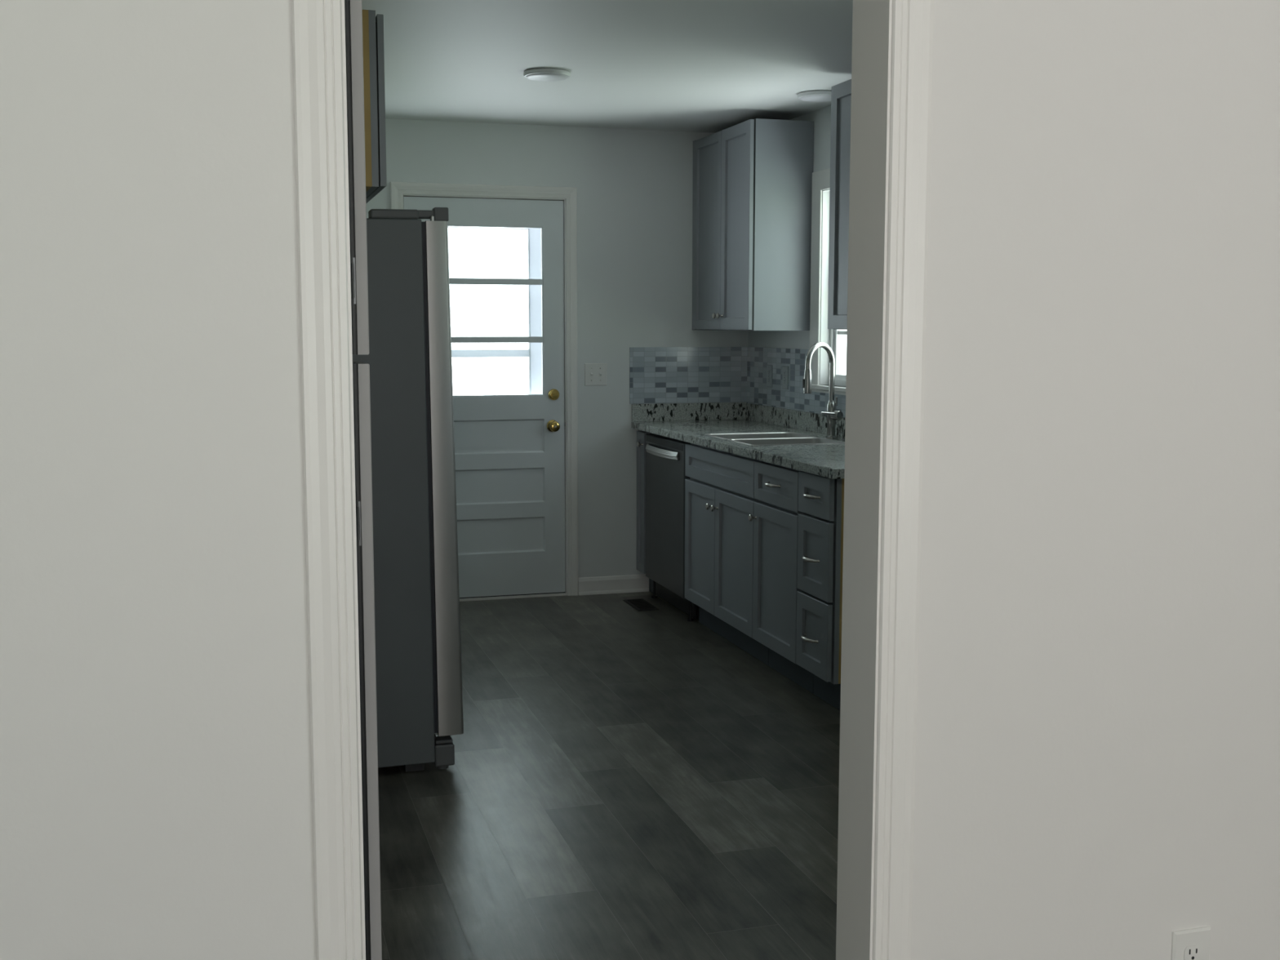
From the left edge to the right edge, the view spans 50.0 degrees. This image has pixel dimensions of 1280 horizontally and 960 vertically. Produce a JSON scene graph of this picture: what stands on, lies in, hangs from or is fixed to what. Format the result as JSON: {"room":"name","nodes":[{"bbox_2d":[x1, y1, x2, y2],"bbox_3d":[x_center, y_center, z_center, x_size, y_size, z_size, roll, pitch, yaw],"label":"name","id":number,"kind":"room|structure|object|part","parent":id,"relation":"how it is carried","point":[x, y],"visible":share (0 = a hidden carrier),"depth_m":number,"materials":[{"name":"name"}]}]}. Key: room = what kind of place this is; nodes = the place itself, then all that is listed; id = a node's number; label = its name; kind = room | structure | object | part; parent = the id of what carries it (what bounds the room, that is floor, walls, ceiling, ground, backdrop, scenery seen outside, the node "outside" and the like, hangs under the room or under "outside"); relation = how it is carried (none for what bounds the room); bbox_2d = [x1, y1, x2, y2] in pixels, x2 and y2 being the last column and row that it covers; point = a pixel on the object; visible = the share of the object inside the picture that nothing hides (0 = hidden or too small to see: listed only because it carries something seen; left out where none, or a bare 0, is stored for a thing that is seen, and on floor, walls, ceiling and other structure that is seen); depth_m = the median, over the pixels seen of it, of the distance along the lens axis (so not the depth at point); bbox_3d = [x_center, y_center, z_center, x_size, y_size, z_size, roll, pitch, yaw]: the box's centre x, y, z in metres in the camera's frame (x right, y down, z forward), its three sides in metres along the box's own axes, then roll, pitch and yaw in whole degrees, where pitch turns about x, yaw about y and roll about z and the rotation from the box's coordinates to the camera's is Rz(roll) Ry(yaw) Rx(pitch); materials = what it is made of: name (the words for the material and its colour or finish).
{"room":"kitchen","nodes":[
{"label":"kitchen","id":0,"kind":"room"},
{"bbox_2d":[366,118,748,577],"bbox_3d":[-0.808,-0.588,7.051,3.171,2.417,0.160,-2,7,-17],"label":"wall","id":1,"kind":"structure","parent":0,"point":[634,187],"depth_m":7.13,"materials":[{"name":"white paint"}]},
{"bbox_2d":[403,196,565,598],"bbox_3d":[-0.775,-0.401,6.993,0.814,2.033,0.113,-2,7,-17],"label":"door","id":2,"kind":"structure","parent":1,"relation":"in","point":[509,450],"depth_m":7.08,"materials":[{"name":"white paint"}]},
{"bbox_3d":[-0.444,-0.278,7.086,0.062,0.062,0.064,-2,7,-17],"label":"knob","id":3,"kind":"part","parent":2,"relation":"part of","materials":[{"name":"gold metal"}]},
{"bbox_2d":[390,182,578,601],"bbox_3d":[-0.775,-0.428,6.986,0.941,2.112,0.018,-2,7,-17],"label":"trim","id":4,"kind":"structure","parent":1,"relation":"attached to","point":[397,189],"depth_m":7.04,"materials":[{"name":"white paint"}]},
{"bbox_2d":[447,226,542,394],"bbox_3d":[-0.815,-0.419,7.119,0.812,2.025,0.029,-2,7,-17],"label":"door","id":5,"kind":"structure","parent":1,"relation":"in","point":[534,353],"depth_m":7.12,"materials":[{"name":"white wood"}]},
{"bbox_2d":[584,363,606,386],"bbox_3d":[-0.228,-0.548,7.136,0.119,0.116,0.021,-2,7,-17],"label":"light switch","id":6,"kind":"object","parent":1,"relation":"attached to","point":[595,374],"visible":1,"depth_m":7.14,"materials":[{"name":"white plastic"}]},
{"bbox_2d":[577,573,648,595],"bbox_3d":[-0.139,0.556,7.287,0.388,0.092,0.019,-2,7,-17],"label":"baseboard","id":7,"kind":"structure","parent":1,"relation":"attached to","point":[627,583],"depth_m":7.29,"materials":[{"name":"white paint"}]},
{"bbox_2d":[629,346,747,404],"bbox_3d":[0.261,-0.557,7.289,0.656,0.296,0.006,-2,7,-17],"label":"tile backsplash","id":8,"kind":"structure","parent":1,"relation":"attached to","point":[657,375],"depth_m":7.28,"materials":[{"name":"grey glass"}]},
{"bbox_2d":[361,0,853,133],"bbox_3d":[0.065,-1.307,2.093,5.520,0.120,9.947,-2,7,-17],"label":"ceiling","id":9,"kind":"structure","parent":0,"point":[711,66],"depth_m":5.18,"materials":[{"name":"white paint"}]},
{"bbox_2d":[523,67,570,81],"bbox_3d":[-0.371,-1.613,5.474,0.188,0.028,0.188,-2,7,-17],"label":"recessed light","id":10,"kind":"object","parent":9,"relation":"in","point":[542,74],"visible":1,"depth_m":5.42,"materials":[{"name":"white plastic"}]},
{"bbox_2d":[526,73,568,81],"bbox_3d":[-0.371,-1.603,5.475,0.166,0.008,0.166,-2,7,-17],"label":"diffuser","id":11,"kind":"object","parent":10,"relation":"attached to","point":[535,77],"depth_m":5.44,"materials":[{"name":"white glass"}]},
{"bbox_2d":[797,89,831,102],"bbox_3d":[0.780,-1.667,5.972,0.188,0.028,0.188,-2,7,-17],"label":"recessed light","id":12,"kind":"object","parent":9,"relation":"in","point":[819,95],"visible":0.8,"depth_m":5.91,"materials":[{"name":"white plastic"}]},
{"bbox_2d":[800,94,831,102],"bbox_3d":[0.780,-1.658,5.973,0.166,0.008,0.166,-2,7,-17],"label":"diffuser","id":13,"kind":"object","parent":12,"relation":"attached to","point":[811,98],"depth_m":5.93,"materials":[{"name":"white glass"}]},
{"bbox_2d":[377,591,839,959],"bbox_3d":[0.063,1.214,2.376,5.520,0.120,9.947,-2,7,-17],"label":"floor","id":14,"kind":"structure","parent":0,"point":[624,782],"depth_m":4.05,"materials":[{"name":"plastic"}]},
{"bbox_2d":[352,207,463,772],"bbox_3d":[-1.081,0.012,4.597,0.815,1.764,0.904,-2,7,-17],"label":"refrigerator","id":15,"kind":"object","parent":14,"relation":"on","point":[417,619],"visible":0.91,"depth_m":4.24,"materials":[{"name":"paint"}]},
{"bbox_3d":[-0.654,-0.008,4.437,0.085,1.609,0.359,-2,7,-17],"label":"door","id":16,"kind":"part","parent":15,"relation":"part of","materials":[{"name":"metal"}]},
{"bbox_2d":[622,598,658,611],"bbox_3d":[0.004,0.634,6.980,0.110,0.005,0.280,-2,7,-17],"label":"floor vent","id":17,"kind":"object","parent":14,"relation":"in","point":[641,604],"visible":1,"depth_m":6.97,"materials":[{"name":"brown metal"}]},
{"bbox_2d":[636,430,657,595],"bbox_3d":[0.286,0.160,7.298,0.656,0.877,0.155,-2,7,-17],"label":"base cabinet","id":18,"kind":"object","parent":14,"relation":"on","point":[641,435],"visible":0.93,"depth_m":7.20,"materials":[{"name":"grey paint"}]},
{"bbox_3d":[0.000,-0.184,7.123,0.030,0.029,0.029,-2,7,-17],"label":"knob","id":19,"kind":"part","parent":18,"relation":"part of","materials":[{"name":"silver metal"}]},
{"bbox_3d":[0.010,0.116,7.207,0.019,0.740,0.139,-2,7,-17],"label":"door","id":20,"kind":"part","parent":18,"relation":"part of","materials":[{"name":"grey paint"}]},
{"bbox_2d":[645,432,696,621],"bbox_3d":[0.359,0.209,6.903,0.590,0.868,0.636,-2,7,-17],"label":"dishwasher","id":21,"kind":"object","parent":14,"relation":"on","point":[665,477],"visible":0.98,"depth_m":6.80,"materials":[{"name":"silver metal"}]},
{"bbox_3d":[0.075,0.566,7.162,0.031,0.100,0.032,-2,7,-17],"label":"leg","id":22,"kind":"part","parent":21,"relation":"part of","materials":[{"name":"black plastic"}]},
{"bbox_3d":[0.096,-0.139,6.794,0.046,0.040,0.504,-2,7,-17],"label":"handle","id":23,"kind":"part","parent":21,"relation":"part of","materials":[{"name":"metal"}]},
{"bbox_3d":[0.177,0.590,6.891,0.010,0.088,0.624,-2,7,-17],"label":"kick plate","id":24,"kind":"part","parent":21,"relation":"part of","materials":[{"name":"black plastic"}]},
{"bbox_3d":[0.243,0.629,6.605,0.031,0.100,0.032,-2,7,-17],"label":"leg","id":25,"kind":"part","parent":21,"relation":"part of","materials":[{"name":"black plastic"}]},
{"bbox_2d":[684,442,768,665],"bbox_3d":[0.625,0.286,6.175,0.656,0.877,0.887,-2,7,-17],"label":"base cabinet","id":26,"kind":"object","parent":14,"relation":"on","point":[719,490],"visible":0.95,"depth_m":6.06,"materials":[{"name":"grey paint"}]},
{"bbox_3d":[0.281,0.301,6.316,0.019,0.572,0.416,-2,7,-17],"label":"door","id":27,"kind":"part","parent":26,"relation":"part of","materials":[{"name":"grey paint"}]},
{"bbox_3d":[0.309,0.118,6.117,0.030,0.029,0.029,-2,7,-17],"label":"knob","id":28,"kind":"part","parent":26,"relation":"part of","materials":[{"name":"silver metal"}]},
{"bbox_3d":[0.328,0.125,6.056,0.030,0.029,0.029,-2,7,-17],"label":"knob","id":29,"kind":"part","parent":26,"relation":"part of","materials":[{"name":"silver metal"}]},
{"bbox_3d":[0.408,0.348,5.895,0.019,0.572,0.463,-2,7,-17],"label":"door","id":30,"kind":"part","parent":26,"relation":"part of","materials":[{"name":"grey paint"}]},
{"bbox_2d":[631,402,845,479],"bbox_3d":[0.629,-0.212,6.115,0.653,0.126,2.526,-2,7,-17],"label":"countertop","id":31,"kind":"structure","parent":26,"relation":"on","point":[686,422],"depth_m":6.64,"materials":[{"name":"stone"}]},
{"bbox_2d":[704,431,844,445],"bbox_3d":[0.595,-0.072,6.136,0.447,0.230,0.635,-2,7,-17],"label":"sink","id":32,"kind":"object","parent":31,"relation":"in","point":[776,437],"visible":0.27,"depth_m":6.16,"materials":[{"name":"metal"}]},
{"bbox_3d":[0.548,-0.091,6.293,0.447,0.228,0.306,-2,7,-17],"label":"bowl","id":33,"kind":"part","parent":32,"relation":"part of","materials":[{"name":"metal"}]},
{"bbox_3d":[0.639,-0.057,5.991,0.447,0.228,0.330,-2,7,-17],"label":"bowl","id":34,"kind":"part","parent":32,"relation":"part of","materials":[{"name":"metal"}]},
{"bbox_2d":[802,342,843,439],"bbox_3d":[0.795,-0.395,6.069,0.214,0.431,0.084,-4,7,-31],"label":"faucet","id":35,"kind":"object","parent":31,"relation":"on","point":[832,415],"visible":1,"depth_m":6.09,"materials":[{"name":"metal"}]},
{"bbox_3d":[0.794,-0.476,6.055,0.193,0.266,0.025,-6,9,-43],"label":"spout","id":36,"kind":"part","parent":35,"relation":"part of","materials":[{"name":"metal"}]},
{"bbox_3d":[0.836,-0.295,6.084,0.071,0.018,0.011,-2,7,-19],"label":"lever","id":37,"kind":"part","parent":35,"relation":"part of","materials":[{"name":"metal"}]},
{"bbox_2d":[748,460,813,693],"bbox_3d":[0.814,0.359,5.532,0.664,0.877,0.454,-2,7,-17],"label":"base cabinet","id":38,"kind":"object","parent":14,"relation":"on","point":[775,517],"visible":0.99,"depth_m":5.45,"materials":[{"name":"grey paint"}]},
{"bbox_3d":[0.460,0.154,5.614,0.030,0.029,0.029,-2,7,-17],"label":"knob","id":39,"kind":"part","parent":38,"relation":"part of","materials":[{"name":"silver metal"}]},
{"bbox_3d":[0.514,0.019,5.407,0.039,0.016,0.125,-2,7,-17],"label":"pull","id":40,"kind":"part","parent":38,"relation":"part of","materials":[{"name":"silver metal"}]},
{"bbox_3d":[0.541,0.398,5.455,0.019,0.572,0.452,-2,7,-17],"label":"door","id":41,"kind":"part","parent":38,"relation":"part of","materials":[{"name":"grey paint"}]},
{"bbox_3d":[0.541,0.023,5.412,0.019,0.154,0.452,-2,7,-17],"label":"drawer","id":42,"kind":"part","parent":38,"relation":"part of","materials":[{"name":"grey paint"}]},
{"bbox_2d":[795,471,844,710],"bbox_3d":[0.922,0.399,5.176,0.664,0.877,0.289,-2,7,-17],"label":"base cabinet","id":43,"kind":"object","parent":14,"relation":"on","point":[820,498],"visible":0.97,"depth_m":5.04,"materials":[{"name":"grey wood"}]},
{"bbox_3d":[0.623,0.590,5.105,0.039,0.016,0.125,-2,7,-17],"label":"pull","id":44,"kind":"part","parent":43,"relation":"part of","materials":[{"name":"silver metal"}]},
{"bbox_3d":[0.623,0.292,5.072,0.039,0.016,0.125,-2,7,-17],"label":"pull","id":45,"kind":"part","parent":43,"relation":"part of","materials":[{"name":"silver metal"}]},
{"bbox_3d":[0.623,0.059,5.046,0.039,0.016,0.125,-2,7,-17],"label":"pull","id":46,"kind":"part","parent":43,"relation":"part of","materials":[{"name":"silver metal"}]},
{"bbox_3d":[0.647,0.579,5.116,0.019,0.284,0.282,-2,7,-17],"label":"drawer","id":47,"kind":"part","parent":43,"relation":"part of","materials":[{"name":"grey paint"}]},
{"bbox_3d":[0.648,0.285,5.083,0.019,0.288,0.282,-2,7,-17],"label":"drawer","id":48,"kind":"part","parent":43,"relation":"part of","materials":[{"name":"grey paint"}]},
{"bbox_3d":[0.648,0.056,5.057,0.019,0.152,0.282,-2,7,-17],"label":"drawer","id":49,"kind":"part","parent":43,"relation":"part of","materials":[{"name":"grey paint"}]},
{"bbox_3d":[0.673,0.350,5.096,0.019,0.762,0.289,-2,7,-17],"label":"frame","id":50,"kind":"part","parent":43,"relation":"part of","materials":[{"name":"grey paint"}]},
{"bbox_2d":[0,0,1279,959],"bbox_3d":[0.160,-0.010,1.916,5.200,2.417,0.106,-2,7,-17],"label":"wall","id":51,"kind":"structure","parent":0,"point":[1097,766],"depth_m":1.91,"materials":[{"name":"white paint"}]},
{"bbox_2d":[344,0,368,354],"bbox_3d":[-0.467,-0.531,2.101,0.020,0.661,0.709,-2,7,-17],"label":"door","id":52,"kind":"structure","parent":51,"relation":"in","point":[353,8],"depth_m":1.78,"materials":[{"name":"grey paint"}]},
{"bbox_2d":[352,360,382,959],"bbox_3d":[-0.468,0.480,2.214,0.020,1.350,0.709,-2,7,-17],"label":"door","id":53,"kind":"structure","parent":51,"relation":"in","point":[361,371],"depth_m":1.85,"materials":[{"name":"grey paint"}]},
{"bbox_2d":[291,0,933,959],"bbox_3d":[-0.009,0.149,1.818,0.840,2.122,0.018,-2,7,-17],"label":"trim","id":54,"kind":"structure","parent":51,"relation":"attached to","point":[317,24],"depth_m":1.74,"materials":[{"name":"white paint"}]},
{"bbox_2d":[341,0,892,959],"bbox_3d":[-0.026,0.167,1.880,0.741,2.072,0.114,-2,7,-17],"label":"trim","id":55,"kind":"structure","parent":51,"relation":"attached to","point":[872,20],"depth_m":1.95,"materials":[{"name":"white paint"}]},
{"bbox_2d":[1170,925,1211,959],"bbox_3d":[0.866,0.761,2.156,0.070,0.115,0.008,-2,7,-17],"label":"power outlet","id":56,"kind":"object","parent":51,"relation":"attached to","point":[1193,944],"visible":1,"depth_m":2.15,"materials":[{"name":"white plastic"}]},
{"bbox_2d":[1183,944,1201,959],"bbox_3d":[0.867,0.742,2.151,0.032,0.028,0.002,-2,7,-17],"label":"socket","id":57,"kind":"object","parent":56,"relation":"attached to","point":[1191,952],"depth_m":2.15,"materials":[{"name":"white plastic"}]},
{"bbox_2d":[747,105,845,387],"bbox_3d":[1.388,-0.353,4.979,0.160,2.417,5.095,-2,7,-17],"label":"wall","id":58,"kind":"structure","parent":0,"point":[800,340],"depth_m":6.56,"materials":[{"name":"white paint"}]},
{"bbox_2d":[692,118,813,330],"bbox_3d":[0.531,-1.241,6.859,0.350,0.980,0.831,-2,7,-17],"label":"upper cabinet","id":59,"kind":"object","parent":58,"relation":"attached to","point":[752,193],"visible":1,"depth_m":6.51,"materials":[{"name":"grey paint"}]},
{"bbox_3d":[0.350,-1.256,6.988,0.019,0.972,0.406,-2,7,-17],"label":"door","id":60,"kind":"part","parent":59,"relation":"part of","materials":[{"name":"grey paint"}]},
{"bbox_3d":[0.393,-0.815,6.806,0.030,0.029,0.029,-2,7,-17],"label":"knob","id":61,"kind":"part","parent":59,"relation":"part of","materials":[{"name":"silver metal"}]},
{"bbox_3d":[0.465,-1.213,6.608,0.019,0.972,0.386,-2,7,-17],"label":"door","id":62,"kind":"part","parent":59,"relation":"part of","materials":[{"name":"grey paint"}]},
{"bbox_2d":[746,346,845,417],"bbox_3d":[0.940,-0.430,6.184,0.006,0.300,2.526,-2,7,-17],"label":"tile backsplash","id":63,"kind":"structure","parent":58,"relation":"attached to","point":[793,397],"depth_m":6.92,"materials":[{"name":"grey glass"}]},
{"bbox_2d":[766,364,773,387],"bbox_3d":[0.666,-0.535,7.068,0.008,0.115,0.070,-2,7,-17],"label":"power outlet","id":64,"kind":"object","parent":63,"relation":"attached to","point":[769,367],"visible":1,"depth_m":7.06,"materials":[{"name":"grey plastic"}]},
{"bbox_2d":[782,365,788,389],"bbox_3d":[0.726,-0.512,6.869,0.008,0.115,0.070,-2,7,-17],"label":"power outlet","id":65,"kind":"object","parent":63,"relation":"attached to","point":[784,369],"visible":1,"depth_m":6.86,"materials":[{"name":"grey plastic"}]},
{"bbox_2d":[809,168,847,395],"bbox_3d":[1.026,-0.893,6.138,0.220,1.029,0.890,-2,7,-17],"label":"window","id":66,"kind":"structure","parent":58,"relation":"in","point":[836,340],"depth_m":6.45,"materials":[{"name":"white plastic"}]},
{"bbox_3d":[0.943,-0.907,6.104,0.017,0.995,0.875,-2,7,-17],"label":"casing","id":67,"kind":"part","parent":66,"relation":"part of","materials":[{"name":"white paint"}]},
{"bbox_3d":[0.955,-0.397,6.174,0.075,0.034,0.888,-2,7,-17],"label":"sill","id":68,"kind":"part","parent":66,"relation":"part of","materials":[{"name":"white paint"}]},
{"bbox_3d":[1.018,-0.659,6.155,0.026,0.444,0.647,-2,7,-17],"label":"sash","id":69,"kind":"part","parent":66,"relation":"part of","materials":[{"name":"white plastic"}]},
{"bbox_2d":[827,79,851,329],"bbox_3d":[1.016,-1.064,5.249,0.350,0.972,0.758,-2,7,-17],"label":"upper cabinet","id":70,"kind":"object","parent":58,"relation":"attached to","point":[841,93],"visible":0.03,"depth_m":5.49,"materials":[{"name":"grey paint"}]},
{"bbox_3d":[-1.496,-0.260,4.120,0.160,2.417,5.095,-2,7,-17],"label":"wall","id":71,"kind":"structure","parent":0,"visible":0},
{"bbox_2d":[362,9,386,203],"bbox_3d":[-1.199,-1.191,4.499,0.679,0.520,0.910,-2,7,-17],"label":"upper cabinet","id":72,"kind":"object","parent":71,"relation":"attached to","point":[372,25],"visible":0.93,"depth_m":4.15,"materials":[{"name":"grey wood"}]},
{"bbox_3d":[-0.935,-1.200,4.578,0.020,0.520,0.910,-2,7,-17],"label":"frame","id":73,"kind":"part","parent":72,"relation":"part of","materials":[{"name":"grey paint"}]}
]}

